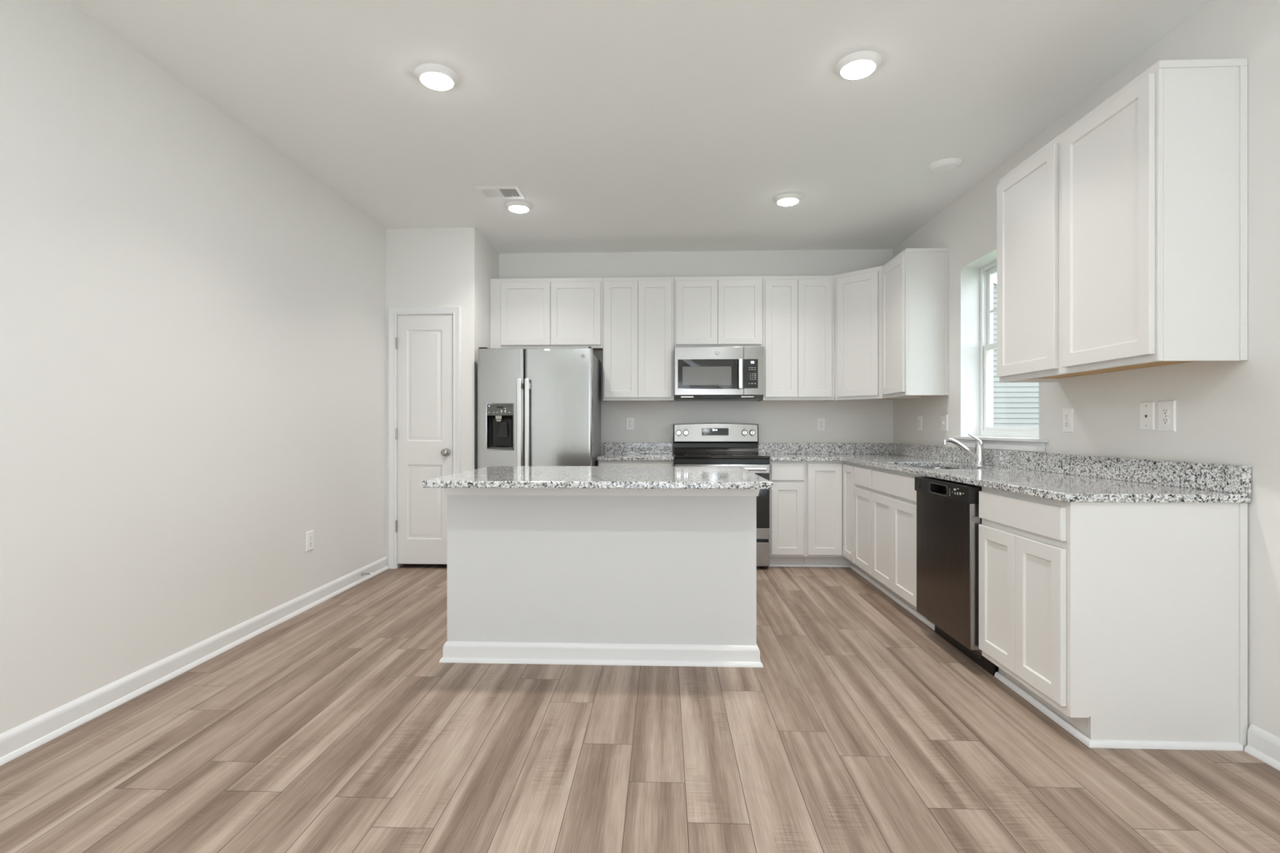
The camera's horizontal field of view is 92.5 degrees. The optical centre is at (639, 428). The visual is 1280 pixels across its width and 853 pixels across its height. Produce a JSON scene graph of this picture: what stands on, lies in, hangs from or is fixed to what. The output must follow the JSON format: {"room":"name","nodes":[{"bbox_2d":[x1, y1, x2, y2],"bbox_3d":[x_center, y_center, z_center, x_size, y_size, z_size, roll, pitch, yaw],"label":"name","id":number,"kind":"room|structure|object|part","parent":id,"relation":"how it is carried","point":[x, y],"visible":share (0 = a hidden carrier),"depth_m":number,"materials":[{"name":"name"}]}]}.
{"room":"kitchen","nodes":[
{"label":"kitchen","id":0,"kind":"room"},
{"bbox_2d":[0,0,386,733],"bbox_3d":[-2.283,-0.240,1.092,0.150,2.745,9.200,0,0,2],"label":"wall","id":1,"kind":"structure","parent":0,"point":[193,322],"depth_m":2.71,"materials":[{"name":"paint"}]},
{"bbox_2d":[0,556,388,765],"bbox_3d":[-2.210,1.085,0.721,0.027,0.095,8.464,0,0,2],"label":"baseboard","id":2,"kind":"structure","parent":1,"relation":"attached to","point":[19,740],"depth_m":2.69,"materials":[{"name":"paint"}]},
{"bbox_2d":[306,530,313,551],"bbox_3d":[-2.092,0.714,3.886,0.009,0.121,0.078,0,0,2],"label":"wall outlet","id":3,"kind":"object","parent":1,"relation":"attached to","point":[309,535],"visible":1,"depth_m":3.88,"materials":[{"name":"white plastic"}]},
{"bbox_2d":[361,572,373,575],"bbox_3d":[-2.017,1.077,4.529,0.078,0.024,0.024,0,0,2],"label":"door stop","id":4,"kind":"object","parent":1,"relation":"attached to","point":[362,573],"visible":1,"depth_m":4.52,"materials":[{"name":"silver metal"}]},
{"bbox_2d":[386,227,478,565],"bbox_3d":[-1.690,-0.240,4.991,0.725,2.745,0.110,0,0,2],"label":"wall","id":5,"kind":"structure","parent":0,"point":[429,266],"depth_m":4.93,"materials":[{"name":"paint"}]},
{"bbox_2d":[388,306,460,568],"bbox_3d":[-1.735,0.076,4.962,0.587,2.112,0.172,0,0,2],"label":"door","id":6,"kind":"structure","parent":5,"relation":"in","point":[424,347],"depth_m":4.94,"materials":[{"name":"paint"}]},
{"bbox_3d":[-1.558,0.195,4.901,0.065,0.065,0.064,0,0,2],"label":"knob","id":7,"kind":"part","parent":6,"relation":"part of","materials":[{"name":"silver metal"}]},
{"bbox_2d":[478,231,498,348],"bbox_3d":[-1.369,-0.240,5.346,0.110,2.745,0.625,0,0,2],"label":"wall","id":8,"kind":"structure","parent":0,"point":[488,257],"depth_m":5.22,"materials":[{"name":"paint"}]},
{"bbox_2d":[66,0,1210,253],"bbox_3d":[-0.056,-1.673,1.003,4.608,0.120,9.500,0,0,2],"label":"ceiling","id":9,"kind":"structure","parent":0,"point":[624,126],"depth_m":2.97,"materials":[{"name":"paint"}]},
{"bbox_2d":[413,63,459,90],"bbox_3d":[-0.929,-1.596,2.804,0.196,0.034,0.196,0,0,2],"label":"recessed light","id":10,"kind":"object","parent":9,"relation":"in","point":[433,76],"visible":1,"depth_m":2.77,"materials":[{"name":"white plastic"}]},
{"bbox_2d":[475,186,526,199],"bbox_3d":[-0.950,-1.609,4.188,0.300,0.008,0.216,0,0,2],"label":"ceiling vent","id":11,"kind":"object","parent":9,"relation":"in","point":[486,192],"visible":1,"depth_m":4.18,"materials":[{"name":"white plastic"}]},
{"bbox_2d":[504,200,532,213],"bbox_3d":[-0.879,-1.596,4.439,0.196,0.034,0.196,0,0,2],"label":"recessed light","id":12,"kind":"object","parent":9,"relation":"in","point":[517,206],"visible":1,"depth_m":4.39,"materials":[{"name":"white plastic"}]},
{"bbox_2d":[773,193,802,205],"bbox_3d":[1.038,-1.596,4.297,0.196,0.034,0.196,0,0,2],"label":"recessed light","id":13,"kind":"object","parent":9,"relation":"in","point":[785,199],"visible":1,"depth_m":4.25,"materials":[{"name":"white plastic"}]},
{"bbox_2d":[835,50,881,79],"bbox_3d":[0.966,-1.596,2.714,0.196,0.034,0.196,0,0,2],"label":"recessed light","id":14,"kind":"object","parent":9,"relation":"in","point":[858,64],"visible":1,"depth_m":2.67,"materials":[{"name":"white plastic"}]},
{"bbox_2d":[927,157,963,173],"bbox_3d":[1.865,-1.596,3.747,0.196,0.034,0.196,0,0,2],"label":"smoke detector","id":15,"kind":"object","parent":9,"relation":"in","point":[944,166],"visible":1,"depth_m":3.70,"materials":[{"name":"white plastic"}]},
{"bbox_2d":[0,564,1279,852],"bbox_3d":[-0.056,1.132,1.003,4.308,0.001,9.200,0,0,2],"label":"floor","id":16,"kind":"structure","parent":0,"point":[339,726],"depth_m":2.09,"materials":[{"name":"brown wood"}]},
{"bbox_2d":[477,346,600,468],"bbox_3d":[-0.822,0.244,5.176,0.915,1.776,0.802,0,0,2],"label":"refrigerator","id":17,"kind":"object","parent":16,"relation":"on","point":[536,406],"visible":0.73,"depth_m":4.84,"materials":[{"name":"silver metal"}]},
{"bbox_3d":[-1.107,-0.145,4.863,0.208,0.091,0.029,0,0,2],"label":"control panel","id":18,"kind":"part","parent":17,"relation":"part of","materials":[{"name":"grey plastic"}]},
{"bbox_3d":[-1.105,0.196,4.888,0.374,1.653,0.080,0,0,2],"label":"freezer door","id":19,"kind":"part","parent":17,"relation":"part of","materials":[{"name":"silver metal"}]},
{"bbox_3d":[-0.945,0.121,4.811,0.038,1.022,0.063,0,0,2],"label":"handle","id":20,"kind":"part","parent":17,"relation":"part of","materials":[{"name":"silver metal"}]},
{"bbox_3d":[-0.883,0.121,4.808,0.036,1.022,0.063,0,0,2],"label":"handle","id":21,"kind":"part","parent":17,"relation":"part of","materials":[{"name":"silver metal"}]},
{"bbox_3d":[-0.644,0.196,4.870,0.534,1.653,0.080,0,0,2],"label":"fridge door","id":22,"kind":"part","parent":17,"relation":"part of","materials":[{"name":"silver metal"}]},
{"bbox_2d":[439,488,763,667],"bbox_3d":[-0.178,0.698,3.301,1.553,0.868,0.748,0,0,2],"label":"kitchen island","id":23,"kind":"object","parent":16,"relation":"on","point":[584,576],"visible":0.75,"depth_m":2.95,"materials":[{"name":"paint"}]},
{"bbox_2d":[420,466,773,488],"bbox_3d":[-0.176,0.247,3.205,1.540,0.030,1.088,0,0,2],"label":"island countertop","id":24,"kind":"structure","parent":23,"relation":"on","point":[490,477],"depth_m":2.86,"materials":[{"name":"stone"}]},
{"bbox_3d":[-0.181,1.121,3.241,1.553,0.022,0.628,0,0,2],"label":"shoe molding","id":25,"kind":"part","parent":23,"relation":"part of","materials":[{"name":"paint"}]},
{"bbox_3d":[-0.181,0.294,3.246,1.533,0.060,0.618,0,0,2],"label":"cove molding","id":26,"kind":"part","parent":23,"relation":"part of","materials":[{"name":"paint"}]},
{"bbox_3d":[-0.180,1.085,3.247,1.527,0.095,0.615,0,0,2],"label":"baseboard","id":27,"kind":"part","parent":23,"relation":"part of","materials":[{"name":"paint"}]},
{"bbox_2d":[598,460,673,466],"bbox_3d":[-0.021,0.698,5.287,0.617,0.868,0.625,0,0,2],"label":"base cabinet","id":28,"kind":"object","parent":16,"relation":"on","point":[601,463],"visible":0.16,"depth_m":4.99,"materials":[{"name":"paint"}]},
{"bbox_2d":[596,442,674,460],"bbox_3d":[-0.024,0.197,5.280,0.624,0.130,0.645,0,0,2],"label":"countertop","id":29,"kind":"structure","parent":28,"relation":"on","point":[612,451],"depth_m":5.57,"materials":[{"name":"stone"}]},
{"bbox_3d":[-0.033,0.353,4.985,0.587,0.134,0.019,0,0,2],"label":"drawer","id":30,"kind":"part","parent":28,"relation":"part of","materials":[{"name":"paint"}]},
{"bbox_2d":[673,422,770,568],"bbox_3d":[0.668,0.543,5.191,0.760,1.178,0.704,0,0,2],"label":"range","id":31,"kind":"object","parent":16,"relation":"on","point":[705,444],"visible":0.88,"depth_m":5.46,"materials":[{"name":"silver metal"}]},
{"bbox_3d":[0.347,0.040,5.493,0.053,0.053,0.025,0,0,2],"label":"knob","id":32,"kind":"part","parent":31,"relation":"part of","materials":[{"name":"silver metal"}]},
{"bbox_3d":[0.412,0.040,5.491,0.053,0.053,0.025,0,0,2],"label":"knob","id":33,"kind":"part","parent":31,"relation":"part of","materials":[{"name":"silver metal"}]},
{"bbox_3d":[0.658,0.265,4.923,0.758,0.044,0.040,0,0,2],"label":"trim","id":34,"kind":"part","parent":31,"relation":"part of","materials":[{"name":"black plastic"}]},
{"bbox_2d":[673,453,770,458],"bbox_3d":[0.668,0.232,5.188,0.760,0.022,0.610,0,0,2],"label":"cooktop","id":35,"kind":"object","parent":31,"relation":"in","point":[677,455],"depth_m":4.90,"materials":[{"name":"black glass"}]},
{"bbox_3d":[0.934,0.040,5.470,0.053,0.053,0.025,0,0,2],"label":"knob","id":36,"kind":"part","parent":31,"relation":"part of","materials":[{"name":"silver metal"}]},
{"bbox_3d":[1.002,0.040,5.467,0.053,0.053,0.025,0,0,2],"label":"knob","id":37,"kind":"part","parent":31,"relation":"part of","materials":[{"name":"silver metal"}]},
{"bbox_3d":[0.658,1.006,4.920,0.756,0.192,0.044,0,0,2],"label":"storage drawer","id":38,"kind":"part","parent":31,"relation":"part of","materials":[{"name":"silver metal"}]},
{"bbox_2d":[768,461,806,564],"bbox_3d":[1.204,0.698,5.239,0.298,0.868,0.625,0,0,2],"label":"base cabinet","id":39,"kind":"object","parent":16,"relation":"on","point":[788,496],"visible":0.65,"depth_m":4.93,"materials":[{"name":"paint"}]},
{"bbox_3d":[1.188,0.353,4.936,0.261,0.134,0.019,0,0,2],"label":"drawer","id":40,"kind":"part","parent":39,"relation":"part of","materials":[{"name":"paint"}]},
{"bbox_3d":[1.188,0.730,4.936,0.261,0.576,0.019,0,0,2],"label":"door","id":41,"kind":"part","parent":39,"relation":"part of","materials":[{"name":"paint"}]},
{"bbox_2d":[804,461,866,574],"bbox_3d":[1.803,0.698,5.075,0.910,0.868,0.905,0,0,2],"label":"base cabinet","id":42,"kind":"object","parent":16,"relation":"on","point":[830,485],"visible":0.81,"depth_m":4.92,"materials":[{"name":"paint"}]},
{"bbox_3d":[1.486,0.652,4.924,0.270,0.732,0.019,0,0,2],"label":"door","id":43,"kind":"part","parent":42,"relation":"part of","materials":[{"name":"paint"}]},
{"bbox_3d":[1.629,0.652,4.773,0.019,0.732,0.268,0,0,2],"label":"door","id":44,"kind":"part","parent":42,"relation":"part of","materials":[{"name":"paint"}]},
{"bbox_2d":[758,442,1251,502],"bbox_3d":[1.605,0.197,3.852,1.210,0.130,3.369,0,0,2],"label":"countertop","id":45,"kind":"structure","parent":42,"relation":"on","point":[1064,477],"depth_m":2.79,"materials":[{"name":"stone"}]},
{"bbox_2d":[916,466,959,469],"bbox_3d":[1.854,0.357,3.834,0.450,0.190,0.750,0,0,2],"label":"sink","id":46,"kind":"object","parent":45,"relation":"in","point":[935,468],"visible":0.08,"depth_m":4.17,"materials":[{"name":"silver metal"}]},
{"bbox_2d":[942,433,985,465],"bbox_3d":[2.025,0.133,3.829,0.256,0.198,0.066,0,0,2],"label":"faucet","id":47,"kind":"object","parent":45,"relation":"on","point":[978,455],"visible":1,"depth_m":3.81,"materials":[{"name":"silver metal"}]},
{"bbox_3d":[2.008,0.131,3.830,0.220,0.140,0.033,0,0,2],"label":"spout","id":48,"kind":"part","parent":47,"relation":"part of","materials":[{"name":"silver metal"}]},
{"bbox_3d":[2.089,0.060,3.827,0.074,0.054,0.025,0,0,2],"label":"lever handle","id":49,"kind":"part","parent":47,"relation":"part of","materials":[{"name":"silver metal"}]},
{"bbox_2d":[769,563,934,630],"bbox_3d":[1.354,1.121,4.220,0.677,0.022,1.590,0,0,2],"label":"trim","id":50,"kind":"structure","parent":16,"relation":"on","point":[904,605],"depth_m":4.51,"materials":[{"name":"paint"}]},
{"bbox_2d":[853,463,885,589],"bbox_3d":[1.918,0.698,4.418,0.626,0.868,0.396,0,0,2],"label":"base cabinet","id":51,"kind":"object","parent":16,"relation":"on","point":[863,491],"visible":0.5,"depth_m":4.43,"materials":[{"name":"paint"}]},
{"bbox_3d":[1.615,0.730,4.431,0.019,0.576,0.374,0,0,2],"label":"door","id":52,"kind":"part","parent":51,"relation":"part of","materials":[{"name":"paint"}]},
{"bbox_3d":[1.615,0.353,4.431,0.019,0.134,0.374,0,0,2],"label":"drawer","id":53,"kind":"part","parent":51,"relation":"part of","materials":[{"name":"paint"}]},
{"bbox_2d":[871,466,933,624],"bbox_3d":[1.894,0.698,3.811,0.626,0.868,0.816,0,0,2],"label":"base cabinet","id":54,"kind":"object","parent":16,"relation":"on","point":[894,497],"visible":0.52,"depth_m":3.79,"materials":[{"name":"paint"}]},
{"bbox_3d":[1.599,0.730,4.031,0.019,0.576,0.376,0,0,2],"label":"door","id":55,"kind":"part","parent":54,"relation":"part of","materials":[{"name":"paint"}]},
{"bbox_3d":[1.591,0.353,3.842,0.019,0.134,0.754,0,0,2],"label":"false drawer","id":56,"kind":"part","parent":54,"relation":"part of","materials":[{"name":"paint"}]},
{"bbox_3d":[1.584,0.730,3.653,0.019,0.576,0.376,0,0,2],"label":"door","id":57,"kind":"part","parent":54,"relation":"part of","materials":[{"name":"paint"}]},
{"bbox_2d":[914,476,995,675],"bbox_3d":[1.818,0.701,3.095,0.612,0.862,0.606,0,0,2],"label":"dishwasher","id":58,"kind":"object","parent":16,"relation":"on","point":[948,519],"visible":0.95,"depth_m":3.00,"materials":[{"name":"black metal"}]},
{"bbox_3d":[1.550,0.681,3.107,0.050,0.674,0.600,0,0,2],"label":"door","id":59,"kind":"part","parent":58,"relation":"part of","materials":[{"name":"black metal"}]},
{"bbox_3d":[1.546,0.307,3.107,0.058,0.075,0.604,0,0,2],"label":"control panel","id":60,"kind":"part","parent":58,"relation":"part of","materials":[{"name":"black plastic"}]},
{"bbox_3d":[1.601,1.045,3.105,0.046,0.024,0.588,0,0,2],"label":"rail","id":61,"kind":"part","parent":58,"relation":"part of","materials":[{"name":"black plastic"}]},
{"bbox_3d":[1.631,1.079,3.102,0.012,0.105,0.604,0,0,2],"label":"kick plate","id":62,"kind":"part","parent":58,"relation":"part of","materials":[{"name":"black plastic"}]},
{"bbox_2d":[978,486,1247,749],"bbox_3d":[1.841,0.698,2.477,0.626,0.868,0.618,0,0,2],"label":"base cabinet","id":63,"kind":"object","parent":16,"relation":"on","point":[1124,620],"visible":0.86,"depth_m":2.18,"materials":[{"name":"paint"}]},
{"bbox_3d":[1.544,0.720,2.642,0.019,0.565,0.288,0,0,2],"label":"door","id":64,"kind":"part","parent":63,"relation":"part of","materials":[{"name":"paint"}]},
{"bbox_3d":[1.538,0.346,2.497,0.019,0.121,0.578,0,0,2],"label":"drawer","id":65,"kind":"part","parent":63,"relation":"part of","materials":[{"name":"paint"}]},
{"bbox_3d":[1.532,0.720,2.352,0.019,0.565,0.288,0,0,2],"label":"door","id":66,"kind":"part","parent":63,"relation":"part of","materials":[{"name":"paint"}]},
{"bbox_3d":[1.839,0.698,2.180,0.606,0.868,0.013,0,0,2],"label":"panel","id":67,"kind":"part","parent":63,"relation":"part of","materials":[{"name":"paint"}]},
{"bbox_3d":[2.127,0.698,2.159,0.025,0.868,0.006,0,0,2],"label":"scribe molding","id":68,"kind":"part","parent":63,"relation":"part of","materials":[{"name":"paint"}]},
{"bbox_2d":[994,671,1243,751],"bbox_3d":[1.866,1.121,2.471,0.525,0.022,0.625,0,0,2],"label":"trim","id":69,"kind":"structure","parent":16,"relation":"on","point":[1226,746],"depth_m":2.17,"materials":[{"name":"paint"}]},
{"bbox_2d":[498,248,893,455],"bbox_3d":[0.130,-0.240,5.674,4.308,2.745,0.150,0,0,2],"label":"wall","id":70,"kind":"structure","parent":0,"point":[855,420],"depth_m":5.57,"materials":[{"name":"paint"}]},
{"bbox_2d":[489,277,603,350],"bbox_3d":[-0.810,-1.001,5.473,0.989,0.610,0.323,0,0,2],"label":"upper cabinet","id":71,"kind":"object","parent":70,"relation":"attached to","point":[525,313],"visible":0.85,"depth_m":5.32,"materials":[{"name":"paint"}]},
{"bbox_3d":[-0.995,-0.996,5.328,0.433,0.548,0.019,0,0,2],"label":"door","id":72,"kind":"part","parent":71,"relation":"part of","materials":[{"name":"paint"}]},
{"bbox_3d":[-0.557,-0.996,5.311,0.434,0.548,0.019,0,0,2],"label":"door","id":73,"kind":"part","parent":71,"relation":"part of","materials":[{"name":"paint"}]},
{"bbox_2d":[626,417,634,430],"bbox_3d":[-0.091,-0.043,5.603,0.078,0.121,0.009,0,0,2],"label":"wall outlet","id":74,"kind":"object","parent":70,"relation":"attached to","point":[629,420],"visible":1,"depth_m":5.60,"materials":[{"name":"white plastic"}]},
{"bbox_2d":[604,442,672,453],"bbox_3d":[-0.014,0.182,5.588,0.620,0.100,0.028,0,0,2],"label":"backsplash","id":75,"kind":"structure","parent":70,"relation":"attached to","point":[609,447],"depth_m":5.57,"materials":[{"name":"stone"}]},
{"bbox_2d":[603,276,674,402],"bbox_3d":[-0.007,-0.773,5.441,0.615,1.066,0.323,0,0,2],"label":"upper cabinet","id":76,"kind":"object","parent":70,"relation":"attached to","point":[638,313],"visible":1,"depth_m":5.28,"materials":[{"name":"paint"}]},
{"bbox_3d":[-0.163,-0.768,5.295,0.288,1.004,0.019,0,0,2],"label":"door","id":77,"kind":"part","parent":76,"relation":"part of","materials":[{"name":"paint"}]},
{"bbox_3d":[0.129,-0.768,5.284,0.288,1.004,0.019,0,0,2],"label":"door","id":78,"kind":"part","parent":76,"relation":"part of","materials":[{"name":"paint"}]},
{"bbox_2d":[674,275,762,346],"bbox_3d":[0.681,-1.000,5.414,0.758,0.612,0.323,0,0,2],"label":"upper cabinet","id":79,"kind":"object","parent":70,"relation":"attached to","point":[709,311],"visible":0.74,"depth_m":5.26,"materials":[{"name":"paint"}]},
{"bbox_3d":[0.488,-0.995,5.269,0.356,0.550,0.019,0,0,2],"label":"door","id":80,"kind":"part","parent":79,"relation":"part of","materials":[{"name":"paint"}]},
{"bbox_2d":[674,346,764,400],"bbox_3d":[0.678,-0.470,5.352,0.757,0.443,0.439,0,0,2],"label":"microwave","id":81,"kind":"object","parent":79,"relation":"attached to","point":[700,373],"visible":1,"depth_m":5.18,"materials":[{"name":"grey metal"}]},
{"bbox_3d":[0.596,-0.458,5.183,0.551,0.252,0.009,0,0,3],"label":"door glass","id":82,"kind":"part","parent":81,"relation":"part of","materials":[{"name":"black glass"}]},
{"bbox_3d":[0.584,-0.485,5.206,0.582,0.409,0.051,0,0,2],"label":"door","id":83,"kind":"part","parent":81,"relation":"part of","materials":[{"name":"silver metal"}]},
{"bbox_3d":[0.844,-0.456,5.149,0.033,0.249,0.048,0,0,2],"label":"handle","id":84,"kind":"part","parent":81,"relation":"part of","materials":[{"name":"silver metal"}]},
{"bbox_3d":[0.937,-0.460,5.171,0.118,0.247,0.003,0,0,0],"label":"control glass","id":85,"kind":"part","parent":81,"relation":"part of","materials":[{"name":"black glass"}]},
{"bbox_3d":[0.854,-0.995,5.255,0.370,0.550,0.019,0,0,2],"label":"door","id":86,"kind":"part","parent":79,"relation":"part of","materials":[{"name":"paint"}]},
{"bbox_2d":[757,275,834,401],"bbox_3d":[1.364,-0.773,5.386,0.606,1.066,0.323,0,0,2],"label":"upper cabinet","id":87,"kind":"object","parent":70,"relation":"attached to","point":[798,311],"visible":0.93,"depth_m":5.23,"materials":[{"name":"paint"}]},
{"bbox_3d":[1.210,-0.768,5.240,0.276,1.004,0.019,0,0,2],"label":"door","id":88,"kind":"part","parent":87,"relation":"part of","materials":[{"name":"paint"}]},
{"bbox_3d":[1.493,-0.768,5.229,0.284,1.004,0.019,0,0,2],"label":"door","id":89,"kind":"part","parent":87,"relation":"part of","materials":[{"name":"paint"}]},
{"bbox_2d":[817,417,825,431],"bbox_3d":[1.638,-0.035,5.534,0.078,0.121,0.009,0,0,2],"label":"wall outlet","id":90,"kind":"object","parent":70,"relation":"attached to","point":[820,421],"visible":1,"depth_m":5.53,"materials":[{"name":"white plastic"}]},
{"bbox_2d":[758,442,890,453],"bbox_3d":[1.657,0.182,5.521,1.180,0.100,0.028,0,0,2],"label":"backsplash","id":91,"kind":"structure","parent":70,"relation":"attached to","point":[763,447],"depth_m":5.51,"materials":[{"name":"stone"}]},
{"bbox_2d":[834,265,895,399],"bbox_3d":[1.964,-0.773,5.222,0.602,1.066,0.604,0,0,2],"label":"upper cabinet","id":92,"kind":"object","parent":70,"relation":"attached to","point":[857,294],"visible":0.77,"depth_m":5.07,"materials":[{"name":"paint"}]},
{"bbox_3d":[1.799,-0.768,5.070,0.019,1.004,0.358,0,0,-43],"label":"door","id":93,"kind":"part","parent":92,"relation":"part of","materials":[{"name":"paint"}]},
{"bbox_2d":[893,0,1279,737],"bbox_3d":[2.196,-0.240,0.913,0.200,2.745,9.200,0,0,2],"label":"wall","id":94,"kind":"structure","parent":0,"point":[1228,412],"depth_m":2.29,"materials":[{"name":"paint"}]},
{"bbox_2d":[881,248,948,398],"bbox_3d":[2.084,-0.773,4.676,0.322,1.066,0.472,0,0,2],"label":"upper cabinet","id":95,"kind":"object","parent":94,"relation":"attached to","point":[915,282],"visible":1,"depth_m":4.45,"materials":[{"name":"paint"}]},
{"bbox_3d":[1.932,-0.768,4.681,0.019,1.004,0.434,0,0,2],"label":"door","id":96,"kind":"part","parent":95,"relation":"part of","materials":[{"name":"paint"}]},
{"bbox_3d":[2.084,-0.773,4.443,0.302,1.066,0.006,0,0,2],"label":"scribe molding","id":97,"kind":"part","parent":95,"relation":"part of","materials":[{"name":"paint"}]},
{"bbox_2d":[917,415,922,431],"bbox_3d":[2.251,-0.040,4.929,0.009,0.121,0.078,0,0,2],"label":"wall outlet","id":98,"kind":"object","parent":94,"relation":"attached to","point":[919,417],"visible":1,"depth_m":4.92,"materials":[{"name":"white plastic"}]},
{"bbox_2d":[940,414,947,431],"bbox_3d":[2.229,-0.039,4.502,0.018,0.121,0.110,0,0,2],"label":"light switch","id":99,"kind":"object","parent":94,"relation":"attached to","point":[944,418],"visible":1,"depth_m":4.50,"materials":[{"name":"white plastic"}]},
{"bbox_2d":[949,247,1048,452],"bbox_3d":[2.296,-0.496,3.818,0.232,1.254,1.078,0,0,2],"label":"window","id":100,"kind":"structure","parent":94,"relation":"in","point":[977,344],"depth_m":4.23,"materials":[{"name":"paint"}]},
{"bbox_3d":[2.392,-0.814,3.805,0.025,0.552,0.845,0,0,2],"label":"sash","id":101,"kind":"part","parent":100,"relation":"part of","materials":[{"name":"white plastic"}]},
{"bbox_3d":[2.261,0.067,3.819,0.162,0.020,1.078,0,0,2],"label":"sill","id":102,"kind":"part","parent":100,"relation":"part of","materials":[{"name":"paint"}]},
{"bbox_3d":[2.377,-0.533,3.806,0.069,1.178,0.909,0,0,2],"label":"frame","id":103,"kind":"part","parent":100,"relation":"part of","materials":[{"name":"white plastic"}]},
{"bbox_3d":[2.365,-0.273,3.807,0.025,0.594,0.845,0,0,2],"label":"sash","id":104,"kind":"part","parent":100,"relation":"part of","materials":[{"name":"white plastic"}]},
{"bbox_2d":[1062,408,1073,432],"bbox_3d":[2.179,-0.040,3.123,0.009,0.121,0.078,0,0,2],"label":"wall outlet","id":105,"kind":"object","parent":94,"relation":"attached to","point":[1068,414],"visible":1,"depth_m":3.11,"materials":[{"name":"white plastic"}]},
{"bbox_2d":[1064,421,1069,426],"bbox_3d":[2.176,-0.021,3.123,0.002,0.027,0.034,0,0,2],"label":"receptacle","id":106,"kind":"object","parent":105,"relation":"attached to","point":[1066,423],"depth_m":3.12,"materials":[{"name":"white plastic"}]},
{"bbox_2d":[1064,413,1069,419],"bbox_3d":[2.176,-0.059,3.123,0.002,0.027,0.034,0,0,2],"label":"receptacle","id":107,"kind":"object","parent":105,"relation":"attached to","point":[1066,415],"depth_m":3.12,"materials":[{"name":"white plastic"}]},
{"bbox_2d":[890,443,1251,494],"bbox_3d":[2.195,0.182,3.828,0.028,0.100,3.369,0,0,2],"label":"backsplash","id":108,"kind":"structure","parent":94,"relation":"attached to","point":[1230,478],"depth_m":2.76,"materials":[{"name":"stone"}]},
{"bbox_2d":[996,57,1247,382],"bbox_3d":[2.005,-0.773,2.688,0.322,1.066,1.042,0,0,2],"label":"upper cabinet","id":109,"kind":"object","parent":94,"relation":"attached to","point":[1122,241],"visible":1,"depth_m":2.27,"materials":[{"name":"paint"}]},
{"bbox_3d":[1.864,-0.768,2.963,0.019,1.004,0.472,0,0,2],"label":"door","id":110,"kind":"part","parent":109,"relation":"part of","materials":[{"name":"paint"}]},
{"bbox_3d":[1.843,-0.768,2.434,0.019,1.004,0.484,0,0,2],"label":"door","id":111,"kind":"part","parent":109,"relation":"part of","materials":[{"name":"paint"}]},
{"bbox_3d":[2.024,-0.265,2.691,0.283,0.012,1.010,0,0,2],"label":"panel","id":112,"kind":"part","parent":109,"relation":"part of","materials":[{"name":"brown wood"}]},
{"bbox_3d":[1.994,-0.773,2.170,0.302,1.066,0.006,0,0,2],"label":"scribe molding","id":113,"kind":"part","parent":109,"relation":"part of","materials":[{"name":"paint"}]},
{"bbox_2d":[1139,401,1155,430],"bbox_3d":[2.160,-0.053,2.610,0.007,0.120,0.078,0,0,2],"label":"phone jack","id":114,"kind":"object","parent":94,"relation":"attached to","point":[1147,409],"visible":1,"depth_m":2.60,"materials":[{"name":"white plastic"}]},
{"bbox_2d":[1158,400,1176,431],"bbox_3d":[2.155,-0.050,2.508,0.009,0.127,0.086,0,0,2],"label":"wall outlet","id":115,"kind":"object","parent":94,"relation":"attached to","point":[1166,409],"visible":1,"depth_m":2.50,"materials":[{"name":"white plastic"}]},
{"bbox_2d":[1161,417,1168,424],"bbox_3d":[2.152,-0.030,2.508,0.002,0.027,0.034,0,0,2],"label":"receptacle","id":116,"kind":"object","parent":115,"relation":"attached to","point":[1165,420],"depth_m":2.51,"materials":[{"name":"white plastic"}]},
{"bbox_2d":[1161,408,1168,414],"bbox_3d":[2.152,-0.070,2.508,0.002,0.027,0.034,0,0,2],"label":"receptacle","id":117,"kind":"object","parent":115,"relation":"attached to","point":[1164,411],"depth_m":2.51,"materials":[{"name":"white plastic"}]},
{"bbox_2d":[1244,724,1279,770],"bbox_3d":[2.016,1.085,-0.766,0.027,0.095,5.830,0,0,2],"label":"baseboard","id":118,"kind":"structure","parent":94,"relation":"attached to","point":[1263,745],"depth_m":2.09,"materials":[{"name":"paint"}]},
{"label":"outside","id":119,"kind":"structure","parent":0,"visible":0},
{"bbox_3d":[16.773,1.807,15.345,27.700,0.150,48.000,0,0,2],"label":"ground","id":120,"kind":"structure","parent":119,"visible":0},
{"bbox_2d":[991,272,1039,438],"bbox_3d":[9.948,-0.689,14.091,7.440,4.841,6.450,0,0,2],"label":"neighbor house","id":121,"kind":"structure","parent":120,"relation":"on","point":[1013,404],"depth_m":11.23,"materials":[{"name":"plastic"}]}
]}

